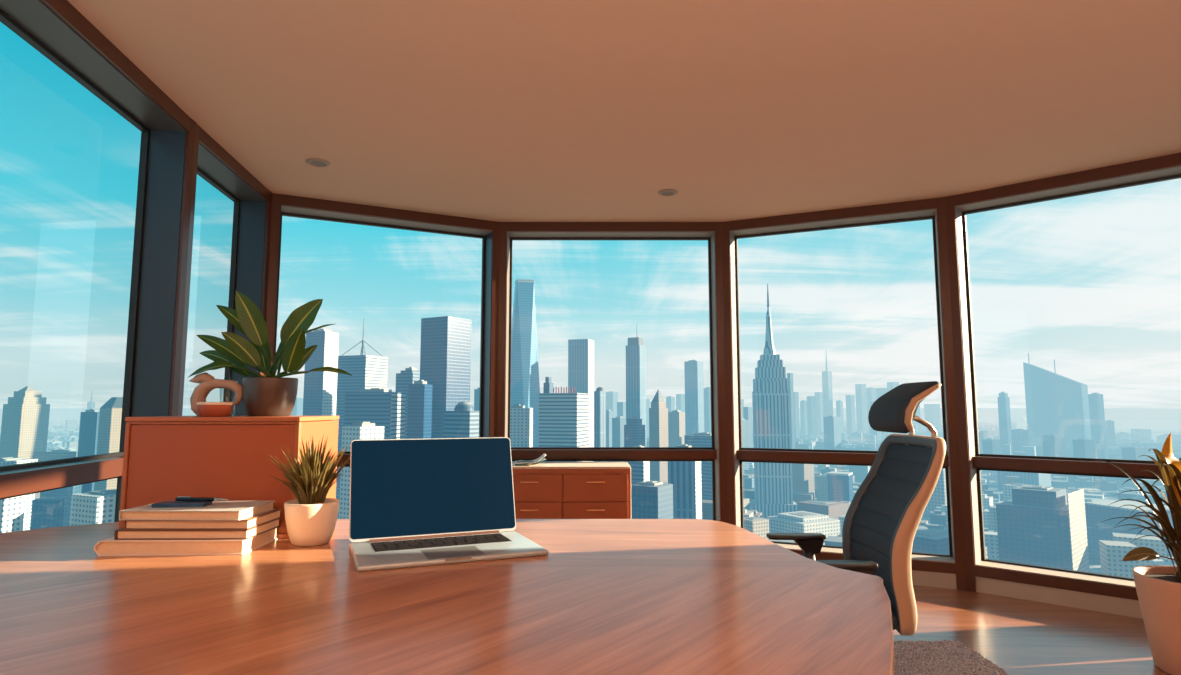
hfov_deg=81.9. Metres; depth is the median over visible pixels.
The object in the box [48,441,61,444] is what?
block
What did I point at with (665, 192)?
recessed light
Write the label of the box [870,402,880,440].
office block
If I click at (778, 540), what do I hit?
block
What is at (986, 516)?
block
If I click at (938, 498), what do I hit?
office block
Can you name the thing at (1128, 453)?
office block
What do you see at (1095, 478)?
block
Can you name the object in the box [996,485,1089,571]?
office block
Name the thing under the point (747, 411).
office block
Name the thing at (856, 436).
block
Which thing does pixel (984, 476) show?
block
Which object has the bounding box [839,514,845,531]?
block
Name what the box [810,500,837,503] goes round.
plant
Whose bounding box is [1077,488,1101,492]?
block
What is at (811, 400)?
office block
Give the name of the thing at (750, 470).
block
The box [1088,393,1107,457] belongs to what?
office block
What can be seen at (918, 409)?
office block
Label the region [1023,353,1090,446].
skyscraper
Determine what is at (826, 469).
block
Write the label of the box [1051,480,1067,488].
block
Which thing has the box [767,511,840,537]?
building
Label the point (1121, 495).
block
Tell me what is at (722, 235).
window column
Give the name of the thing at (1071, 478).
block
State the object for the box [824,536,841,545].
block
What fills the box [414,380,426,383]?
plant
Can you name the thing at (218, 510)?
book
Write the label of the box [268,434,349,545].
potted plant
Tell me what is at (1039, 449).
block
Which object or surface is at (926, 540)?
building
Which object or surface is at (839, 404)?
office block
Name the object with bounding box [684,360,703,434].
skyscraper
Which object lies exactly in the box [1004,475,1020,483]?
block
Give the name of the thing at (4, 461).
building
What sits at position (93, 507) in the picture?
building
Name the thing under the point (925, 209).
window
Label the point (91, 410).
plant
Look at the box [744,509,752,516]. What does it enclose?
block
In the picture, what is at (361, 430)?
building
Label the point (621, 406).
office block
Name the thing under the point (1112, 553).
block
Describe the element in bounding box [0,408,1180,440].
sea
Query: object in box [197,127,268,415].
window
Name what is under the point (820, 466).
block
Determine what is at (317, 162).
recessed light
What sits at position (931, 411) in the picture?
office block
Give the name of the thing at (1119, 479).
block
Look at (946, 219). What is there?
window column
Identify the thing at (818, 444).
block
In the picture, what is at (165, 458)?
storage cabinet
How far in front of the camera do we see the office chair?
2.43 m
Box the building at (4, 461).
[0,457,37,530]
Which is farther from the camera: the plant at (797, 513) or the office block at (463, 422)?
the plant at (797, 513)
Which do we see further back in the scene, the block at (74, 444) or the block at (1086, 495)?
the block at (74, 444)
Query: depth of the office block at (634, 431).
999.19 m
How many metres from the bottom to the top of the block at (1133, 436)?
43.256 m
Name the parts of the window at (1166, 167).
sill, head rail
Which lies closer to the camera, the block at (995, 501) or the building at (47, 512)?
the building at (47, 512)
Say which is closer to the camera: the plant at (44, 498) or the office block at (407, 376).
the plant at (44, 498)
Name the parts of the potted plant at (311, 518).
pot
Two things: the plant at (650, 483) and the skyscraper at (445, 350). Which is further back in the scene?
the skyscraper at (445, 350)
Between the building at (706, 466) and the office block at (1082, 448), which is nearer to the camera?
the building at (706, 466)
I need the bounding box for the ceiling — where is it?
[67,0,1180,221]
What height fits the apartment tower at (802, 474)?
75.845 m
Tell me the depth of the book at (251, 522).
1.64 m
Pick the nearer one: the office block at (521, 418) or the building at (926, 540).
the building at (926, 540)
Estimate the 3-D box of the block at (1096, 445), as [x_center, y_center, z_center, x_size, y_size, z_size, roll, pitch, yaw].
[1525.393,346.491,2047.189,26.354,46.910,37.657,-3,-6,24]
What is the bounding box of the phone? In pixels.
[151,501,211,507]
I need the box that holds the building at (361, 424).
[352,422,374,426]
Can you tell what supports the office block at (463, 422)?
on the ground
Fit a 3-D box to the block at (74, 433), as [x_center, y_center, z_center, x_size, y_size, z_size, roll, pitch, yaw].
[-2364.153,458.291,3125.026,40.065,43.649,39.346,-4,-7,36]
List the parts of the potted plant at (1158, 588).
pot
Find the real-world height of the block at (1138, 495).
15.570 m
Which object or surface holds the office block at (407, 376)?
on the ground
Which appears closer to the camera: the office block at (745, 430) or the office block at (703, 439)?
the office block at (703, 439)
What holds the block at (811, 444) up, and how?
on the ground
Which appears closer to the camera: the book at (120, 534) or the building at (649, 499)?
the book at (120, 534)
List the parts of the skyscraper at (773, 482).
crown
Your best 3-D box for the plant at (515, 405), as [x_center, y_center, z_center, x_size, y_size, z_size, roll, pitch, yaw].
[-100.100,92.610,916.645,21.177,4.761,21.246,0,-6,3]
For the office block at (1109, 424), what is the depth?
2480.87 m
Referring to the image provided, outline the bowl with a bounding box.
[196,402,233,416]
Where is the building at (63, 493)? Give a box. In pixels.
[40,483,89,525]
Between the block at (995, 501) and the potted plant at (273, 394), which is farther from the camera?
the block at (995, 501)
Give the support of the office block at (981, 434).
on the ground
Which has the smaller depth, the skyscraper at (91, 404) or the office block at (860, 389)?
the office block at (860, 389)
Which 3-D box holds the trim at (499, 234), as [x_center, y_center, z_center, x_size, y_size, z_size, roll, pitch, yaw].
[-0.716,0.393,5.022,0.188,2.500,0.223,0,-6,0]
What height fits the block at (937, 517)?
20.696 m
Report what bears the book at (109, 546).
on the desk
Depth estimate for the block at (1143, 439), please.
2945.39 m
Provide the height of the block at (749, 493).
25.658 m
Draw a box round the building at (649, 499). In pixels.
[631,481,672,518]
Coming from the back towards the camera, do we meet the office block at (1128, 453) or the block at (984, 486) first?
the office block at (1128, 453)
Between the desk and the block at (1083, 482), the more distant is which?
the block at (1083, 482)
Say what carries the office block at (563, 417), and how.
on the ground
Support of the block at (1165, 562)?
on the ground
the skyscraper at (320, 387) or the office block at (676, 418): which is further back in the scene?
the office block at (676, 418)
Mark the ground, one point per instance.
(1108, 494)
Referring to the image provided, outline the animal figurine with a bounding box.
[189,372,242,415]
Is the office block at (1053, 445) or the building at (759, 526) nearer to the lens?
the building at (759, 526)
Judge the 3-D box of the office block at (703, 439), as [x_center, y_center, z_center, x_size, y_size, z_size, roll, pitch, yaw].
[163.084,197.321,965.201,46.130,123.679,45.269,-3,-6,25]
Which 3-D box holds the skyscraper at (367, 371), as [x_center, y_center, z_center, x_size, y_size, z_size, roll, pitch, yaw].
[-339.859,116.352,1005.820,51.813,293.038,50.616,-2,-6,20]
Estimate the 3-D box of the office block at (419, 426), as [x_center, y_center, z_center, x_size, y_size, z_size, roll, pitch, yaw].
[-192.349,142.856,761.037,19.642,190.528,19.050,-1,-6,14]
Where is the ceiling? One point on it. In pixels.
(490, 110)
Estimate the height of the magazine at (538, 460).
0.067 m
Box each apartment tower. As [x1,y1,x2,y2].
[0,386,49,461]
[77,409,99,490]
[94,397,122,490]
[792,463,814,499]
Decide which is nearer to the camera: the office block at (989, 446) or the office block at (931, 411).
the office block at (989, 446)
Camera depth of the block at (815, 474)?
1306.37 m
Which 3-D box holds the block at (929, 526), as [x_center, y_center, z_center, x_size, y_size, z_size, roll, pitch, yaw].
[423.888,239.099,839.902,43.848,15.076,25.666,-2,-6,22]
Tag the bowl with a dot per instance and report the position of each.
(205, 409)
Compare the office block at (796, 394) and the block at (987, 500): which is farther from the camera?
the office block at (796, 394)
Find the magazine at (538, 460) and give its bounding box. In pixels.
[515,454,545,464]
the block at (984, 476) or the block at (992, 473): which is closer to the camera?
the block at (984, 476)
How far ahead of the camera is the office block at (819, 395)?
3885.85 m
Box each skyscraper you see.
[87,390,94,409]
[303,329,338,415]
[336,322,387,514]
[420,316,471,437]
[511,279,539,446]
[568,339,593,461]
[594,387,605,461]
[626,337,645,446]
[649,389,667,481]
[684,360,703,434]
[750,284,797,517]
[787,373,794,448]
[822,354,832,416]
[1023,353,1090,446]
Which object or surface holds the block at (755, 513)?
on the ground
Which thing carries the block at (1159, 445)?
on the ground
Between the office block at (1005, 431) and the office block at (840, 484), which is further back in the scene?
the office block at (1005, 431)
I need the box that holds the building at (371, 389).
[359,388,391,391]
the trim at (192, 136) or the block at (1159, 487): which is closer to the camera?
the trim at (192, 136)
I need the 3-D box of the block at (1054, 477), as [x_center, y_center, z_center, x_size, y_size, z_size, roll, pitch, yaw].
[988.082,300.278,1429.845,23.421,13.318,33.671,-5,-8,39]
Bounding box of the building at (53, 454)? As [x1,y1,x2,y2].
[44,450,76,460]
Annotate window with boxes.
[0,0,189,521]
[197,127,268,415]
[273,194,492,466]
[504,222,719,520]
[729,198,955,573]
[954,152,1180,600]
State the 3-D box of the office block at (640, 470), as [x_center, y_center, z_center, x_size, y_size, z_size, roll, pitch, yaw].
[54.350,179.341,757.652,18.391,117.248,17.661,-3,-7,27]
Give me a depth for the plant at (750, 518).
775.89 m
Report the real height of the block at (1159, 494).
33.798 m
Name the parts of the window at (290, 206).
head rail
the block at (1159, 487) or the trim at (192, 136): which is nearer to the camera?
the trim at (192, 136)
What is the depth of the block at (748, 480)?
1306.69 m
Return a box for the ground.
[747,431,1157,573]
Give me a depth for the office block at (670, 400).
3294.66 m
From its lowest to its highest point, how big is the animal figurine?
0.130 m
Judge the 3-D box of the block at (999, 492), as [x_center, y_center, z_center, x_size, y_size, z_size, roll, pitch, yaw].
[712.328,275.187,1180.712,32.003,12.578,37.363,-5,-8,41]
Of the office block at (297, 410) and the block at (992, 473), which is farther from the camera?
the office block at (297, 410)
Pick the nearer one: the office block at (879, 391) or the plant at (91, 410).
the plant at (91, 410)
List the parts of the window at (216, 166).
head rail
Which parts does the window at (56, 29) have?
head rail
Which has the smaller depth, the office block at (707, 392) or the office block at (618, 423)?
the office block at (618, 423)
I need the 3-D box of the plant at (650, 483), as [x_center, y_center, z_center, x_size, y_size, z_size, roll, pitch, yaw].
[54.338,130.446,610.736,15.709,2.729,15.731,-4,-7,34]
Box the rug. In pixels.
[894,639,1009,674]
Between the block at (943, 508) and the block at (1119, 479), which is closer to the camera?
the block at (943, 508)
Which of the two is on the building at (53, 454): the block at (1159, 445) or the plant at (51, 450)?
the plant at (51, 450)
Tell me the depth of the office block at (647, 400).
2985.94 m
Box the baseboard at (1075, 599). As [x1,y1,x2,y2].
[912,570,1142,618]
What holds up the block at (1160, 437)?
on the ground
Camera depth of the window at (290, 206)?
4.85 m
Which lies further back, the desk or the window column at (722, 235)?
the window column at (722, 235)
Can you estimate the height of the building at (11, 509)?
90.246 m
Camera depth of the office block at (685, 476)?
673.45 m
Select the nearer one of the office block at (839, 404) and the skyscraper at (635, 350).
the skyscraper at (635, 350)
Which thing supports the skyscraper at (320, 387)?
on the ground
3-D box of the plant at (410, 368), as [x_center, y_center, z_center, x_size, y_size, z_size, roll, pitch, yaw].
[-242.569,42.461,919.332,10.655,5.000,10.740,-2,-6,23]
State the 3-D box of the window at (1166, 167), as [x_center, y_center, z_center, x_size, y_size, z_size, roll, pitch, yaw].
[2.880,0.238,3.972,1.035,2.405,0.964,0,-6,0]
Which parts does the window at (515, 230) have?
head rail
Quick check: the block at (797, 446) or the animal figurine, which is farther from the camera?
the block at (797, 446)
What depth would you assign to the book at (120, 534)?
1.63 m
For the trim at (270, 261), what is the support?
on the floor
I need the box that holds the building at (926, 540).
[912,527,949,554]
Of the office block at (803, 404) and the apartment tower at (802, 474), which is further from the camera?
the office block at (803, 404)
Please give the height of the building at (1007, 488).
46.287 m
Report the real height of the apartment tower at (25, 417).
195.258 m
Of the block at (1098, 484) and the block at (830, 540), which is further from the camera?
the block at (1098, 484)
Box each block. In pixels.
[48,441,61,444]
[66,441,77,452]
[70,432,78,436]
[71,437,78,441]
[290,397,302,415]
[344,388,405,438]
[395,367,419,438]
[407,380,432,438]
[443,401,478,437]
[474,388,479,410]
[510,404,532,461]
[539,377,588,461]
[606,391,617,417]
[606,409,612,446]
[612,416,625,461]
[617,402,625,417]
[624,416,644,461]
[628,445,649,484]
[646,399,649,436]
[666,396,674,411]
[668,410,684,446]
[668,444,701,518]
[676,394,684,411]
[684,432,711,446]
[702,500,712,519]
[704,387,710,432]
[741,399,743,417]
[742,418,748,473]
[743,407,752,447]
[743,475,753,488]
[743,488,754,506]
[744,468,753,473]
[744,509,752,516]
[750,510,761,517]
[778,540,794,542]
[793,492,813,503]
[794,392,799,438]
[795,444,808,448]
[800,400,807,435]
[805,441,814,448]
[807,396,816,438]
[814,473,820,488]
[815,392,823,434]
[816,442,823,447]
[817,473,827,499]
[818,464,828,470]
[821,467,834,474]
[823,416,841,449]
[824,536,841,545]
[827,471,852,503]
[836,400,843,432]
[836,465,844,469]
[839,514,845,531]
[846,395,855,434]
[850,432,862,442]
[855,384,867,432]
[866,387,876,432]
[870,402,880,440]
[876,388,889,434]
[887,382,898,433]
[912,404,920,432]
[919,524,947,530]
[923,468,946,516]
[924,404,940,430]
[930,510,945,526]
[936,505,947,521]
[978,431,983,453]
[981,474,989,484]
[981,481,987,491]
[982,439,1001,454]
[982,470,995,475]
[982,490,999,500]
[982,494,992,509]
[983,507,989,525]
[984,531,998,557]
[989,506,996,531]
[993,499,1003,505]
[994,491,1003,500]
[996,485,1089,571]
[997,392,1012,454]
[997,471,1050,490]
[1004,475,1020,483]
[1011,429,1027,451]
[1022,446,1035,455]
[1030,445,1042,455]
[1042,435,1064,456]
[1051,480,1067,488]
[1053,476,1067,481]
[1055,474,1076,481]
[1067,446,1073,457]
[1072,439,1095,457]
[1075,478,1092,490]
[1077,477,1091,480]
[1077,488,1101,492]
[1084,493,1103,498]
[1085,500,1173,556]
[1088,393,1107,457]
[1092,480,1116,490]
[1092,498,1117,500]
[1093,476,1101,480]
[1095,444,1103,457]
[1099,540,1138,577]
[1105,420,1115,446]
[1112,533,1166,565]
[1115,435,1121,440]
[1116,432,1128,438]
[1118,478,1132,482]
[1118,481,1137,488]
[1118,487,1138,493]
[1118,492,1136,499]
[1121,447,1145,459]
[1128,497,1151,502]
[1130,433,1137,439]
[1137,494,1153,503]
[1138,432,1150,438]
[1140,437,1147,442]
[1142,479,1162,492]
[1143,443,1162,451]
[1151,557,1176,565]
[1153,485,1164,491]
[1153,491,1166,503]
[1156,435,1163,441]
[1173,434,1180,438]
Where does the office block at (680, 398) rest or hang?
on the ground
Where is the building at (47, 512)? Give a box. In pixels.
[30,497,64,529]
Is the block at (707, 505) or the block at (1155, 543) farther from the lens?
the block at (707, 505)
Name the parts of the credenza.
handle, handle, drawer, drawer, drawer, drawer, handle, handle, panel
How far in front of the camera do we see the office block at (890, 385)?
3703.38 m
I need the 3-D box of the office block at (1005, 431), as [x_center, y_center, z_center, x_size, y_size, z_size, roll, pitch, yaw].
[1341.151,280.178,2199.983,24.624,209.919,24.866,4,-7,-32]
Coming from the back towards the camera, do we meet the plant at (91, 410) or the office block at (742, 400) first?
the office block at (742, 400)
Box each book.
[94,528,277,555]
[114,518,280,539]
[119,500,274,520]
[123,509,281,529]
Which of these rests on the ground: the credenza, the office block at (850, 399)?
the office block at (850, 399)
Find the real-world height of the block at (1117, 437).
30.636 m
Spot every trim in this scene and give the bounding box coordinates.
[168,118,199,415]
[258,191,280,376]
[489,221,506,436]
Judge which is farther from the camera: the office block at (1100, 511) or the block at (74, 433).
the block at (74, 433)
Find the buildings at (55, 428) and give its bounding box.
[0,420,1180,563]
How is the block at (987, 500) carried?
on the ground
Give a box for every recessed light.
[306,158,329,166]
[658,189,677,195]
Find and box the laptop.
[349,437,548,571]
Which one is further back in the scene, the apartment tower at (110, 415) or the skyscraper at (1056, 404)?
the skyscraper at (1056, 404)
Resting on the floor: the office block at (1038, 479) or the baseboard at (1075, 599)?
the baseboard at (1075, 599)
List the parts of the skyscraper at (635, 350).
crown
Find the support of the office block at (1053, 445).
on the ground
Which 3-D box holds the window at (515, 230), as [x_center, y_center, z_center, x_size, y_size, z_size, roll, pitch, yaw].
[0.152,0.347,5.039,1.552,2.405,0.200,0,-6,0]
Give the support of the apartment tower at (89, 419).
on the ground
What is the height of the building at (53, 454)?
97.791 m
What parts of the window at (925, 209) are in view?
head rail, sill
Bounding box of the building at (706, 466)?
[701,461,711,499]
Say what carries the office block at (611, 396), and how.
on the ground
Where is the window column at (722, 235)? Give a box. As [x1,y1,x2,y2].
[715,221,735,524]
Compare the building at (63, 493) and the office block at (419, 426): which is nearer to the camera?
the office block at (419, 426)
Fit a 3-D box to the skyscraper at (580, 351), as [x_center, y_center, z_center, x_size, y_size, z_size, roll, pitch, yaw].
[-20.737,160.414,1520.178,46.825,309.966,45.801,-2,-6,17]
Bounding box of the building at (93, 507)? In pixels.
[69,489,115,525]
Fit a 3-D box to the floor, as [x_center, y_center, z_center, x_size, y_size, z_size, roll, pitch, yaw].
[0.774,1.368,1.040,6.211,0.250,8.068,0,-6,0]
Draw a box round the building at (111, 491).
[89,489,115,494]
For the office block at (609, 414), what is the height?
152.815 m
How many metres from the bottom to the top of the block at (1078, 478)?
16.734 m
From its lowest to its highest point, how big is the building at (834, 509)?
28.786 m
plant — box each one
[0,457,21,460]
[39,497,56,499]
[51,450,68,451]
[85,409,97,411]
[189,291,351,415]
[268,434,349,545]
[314,329,331,331]
[405,367,416,370]
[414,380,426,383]
[511,404,524,407]
[639,481,662,485]
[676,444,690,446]
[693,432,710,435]
[746,517,761,519]
[789,512,816,515]
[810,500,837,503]
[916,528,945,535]
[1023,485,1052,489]
[1080,433,1180,674]
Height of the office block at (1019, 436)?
92.643 m
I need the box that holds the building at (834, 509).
[798,499,849,519]
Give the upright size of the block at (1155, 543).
33.920 m
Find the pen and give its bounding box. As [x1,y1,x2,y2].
[175,496,227,500]
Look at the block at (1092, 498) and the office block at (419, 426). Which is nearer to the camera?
the office block at (419, 426)
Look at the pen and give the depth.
1.73 m
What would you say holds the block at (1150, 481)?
on the ground
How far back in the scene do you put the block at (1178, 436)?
3169.21 m
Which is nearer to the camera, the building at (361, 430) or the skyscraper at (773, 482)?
the building at (361, 430)
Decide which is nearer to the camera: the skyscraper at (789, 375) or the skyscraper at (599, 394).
the skyscraper at (599, 394)
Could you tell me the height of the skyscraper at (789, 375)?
254.496 m
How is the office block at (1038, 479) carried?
on the ground
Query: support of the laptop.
on the desk
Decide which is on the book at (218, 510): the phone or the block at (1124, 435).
the phone
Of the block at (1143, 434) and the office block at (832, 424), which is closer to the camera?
the office block at (832, 424)
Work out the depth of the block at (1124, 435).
3135.35 m
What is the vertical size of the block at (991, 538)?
23.736 m
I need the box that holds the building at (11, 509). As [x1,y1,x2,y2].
[0,495,25,532]
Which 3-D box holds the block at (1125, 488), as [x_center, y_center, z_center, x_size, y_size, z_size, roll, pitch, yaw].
[974.581,279.653,1231.493,27.195,14.019,36.940,-5,-8,40]
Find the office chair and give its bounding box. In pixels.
[766,381,945,634]
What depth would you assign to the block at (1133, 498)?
1065.19 m
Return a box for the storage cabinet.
[119,416,338,538]
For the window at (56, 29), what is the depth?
3.07 m
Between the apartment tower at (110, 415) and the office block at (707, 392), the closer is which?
the apartment tower at (110, 415)
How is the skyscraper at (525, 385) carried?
on the ground
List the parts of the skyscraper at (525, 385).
crown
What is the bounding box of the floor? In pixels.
[893,585,1170,674]
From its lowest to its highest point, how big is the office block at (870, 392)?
273.150 m
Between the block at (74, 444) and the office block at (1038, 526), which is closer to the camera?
the office block at (1038, 526)
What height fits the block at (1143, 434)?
43.825 m
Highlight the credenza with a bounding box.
[512,462,630,518]
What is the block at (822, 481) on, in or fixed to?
on the ground
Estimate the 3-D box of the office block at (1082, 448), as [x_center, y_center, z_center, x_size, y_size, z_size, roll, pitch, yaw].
[1197.449,287.293,1648.297,31.105,83.576,30.934,2,-6,-15]
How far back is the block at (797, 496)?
1078.53 m
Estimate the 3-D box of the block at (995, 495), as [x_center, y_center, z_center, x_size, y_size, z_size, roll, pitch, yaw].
[658.374,264.294,1124.353,30.128,22.791,22.100,-4,-7,34]
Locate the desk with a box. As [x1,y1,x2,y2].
[0,519,894,674]
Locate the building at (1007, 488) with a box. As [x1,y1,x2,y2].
[1003,484,1035,501]
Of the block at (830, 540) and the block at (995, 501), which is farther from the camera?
the block at (995, 501)
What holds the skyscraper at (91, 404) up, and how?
on the ground
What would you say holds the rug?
on the floor
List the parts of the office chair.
armrest post, backrest frame, panel, seat, headrest trim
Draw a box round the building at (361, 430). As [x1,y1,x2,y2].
[339,422,383,518]
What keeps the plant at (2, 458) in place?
on the building at (4, 461)
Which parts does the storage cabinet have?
panel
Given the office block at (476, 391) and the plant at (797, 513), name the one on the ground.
the office block at (476, 391)
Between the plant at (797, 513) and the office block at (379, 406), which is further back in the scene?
the plant at (797, 513)
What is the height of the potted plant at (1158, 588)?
1.027 m
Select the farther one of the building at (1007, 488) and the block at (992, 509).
the building at (1007, 488)
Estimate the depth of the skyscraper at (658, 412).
1147.25 m
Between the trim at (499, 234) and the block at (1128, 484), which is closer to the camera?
the trim at (499, 234)
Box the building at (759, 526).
[744,516,768,539]
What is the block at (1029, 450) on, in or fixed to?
on the ground
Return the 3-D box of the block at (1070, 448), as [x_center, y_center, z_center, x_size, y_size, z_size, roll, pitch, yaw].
[1375.867,335.170,1943.201,21.653,48.288,17.318,-4,-7,32]
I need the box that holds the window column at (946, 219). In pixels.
[936,195,975,591]
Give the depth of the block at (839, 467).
1672.71 m
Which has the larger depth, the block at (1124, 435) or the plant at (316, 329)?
the block at (1124, 435)
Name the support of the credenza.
on the floor
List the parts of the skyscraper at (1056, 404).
sloped crown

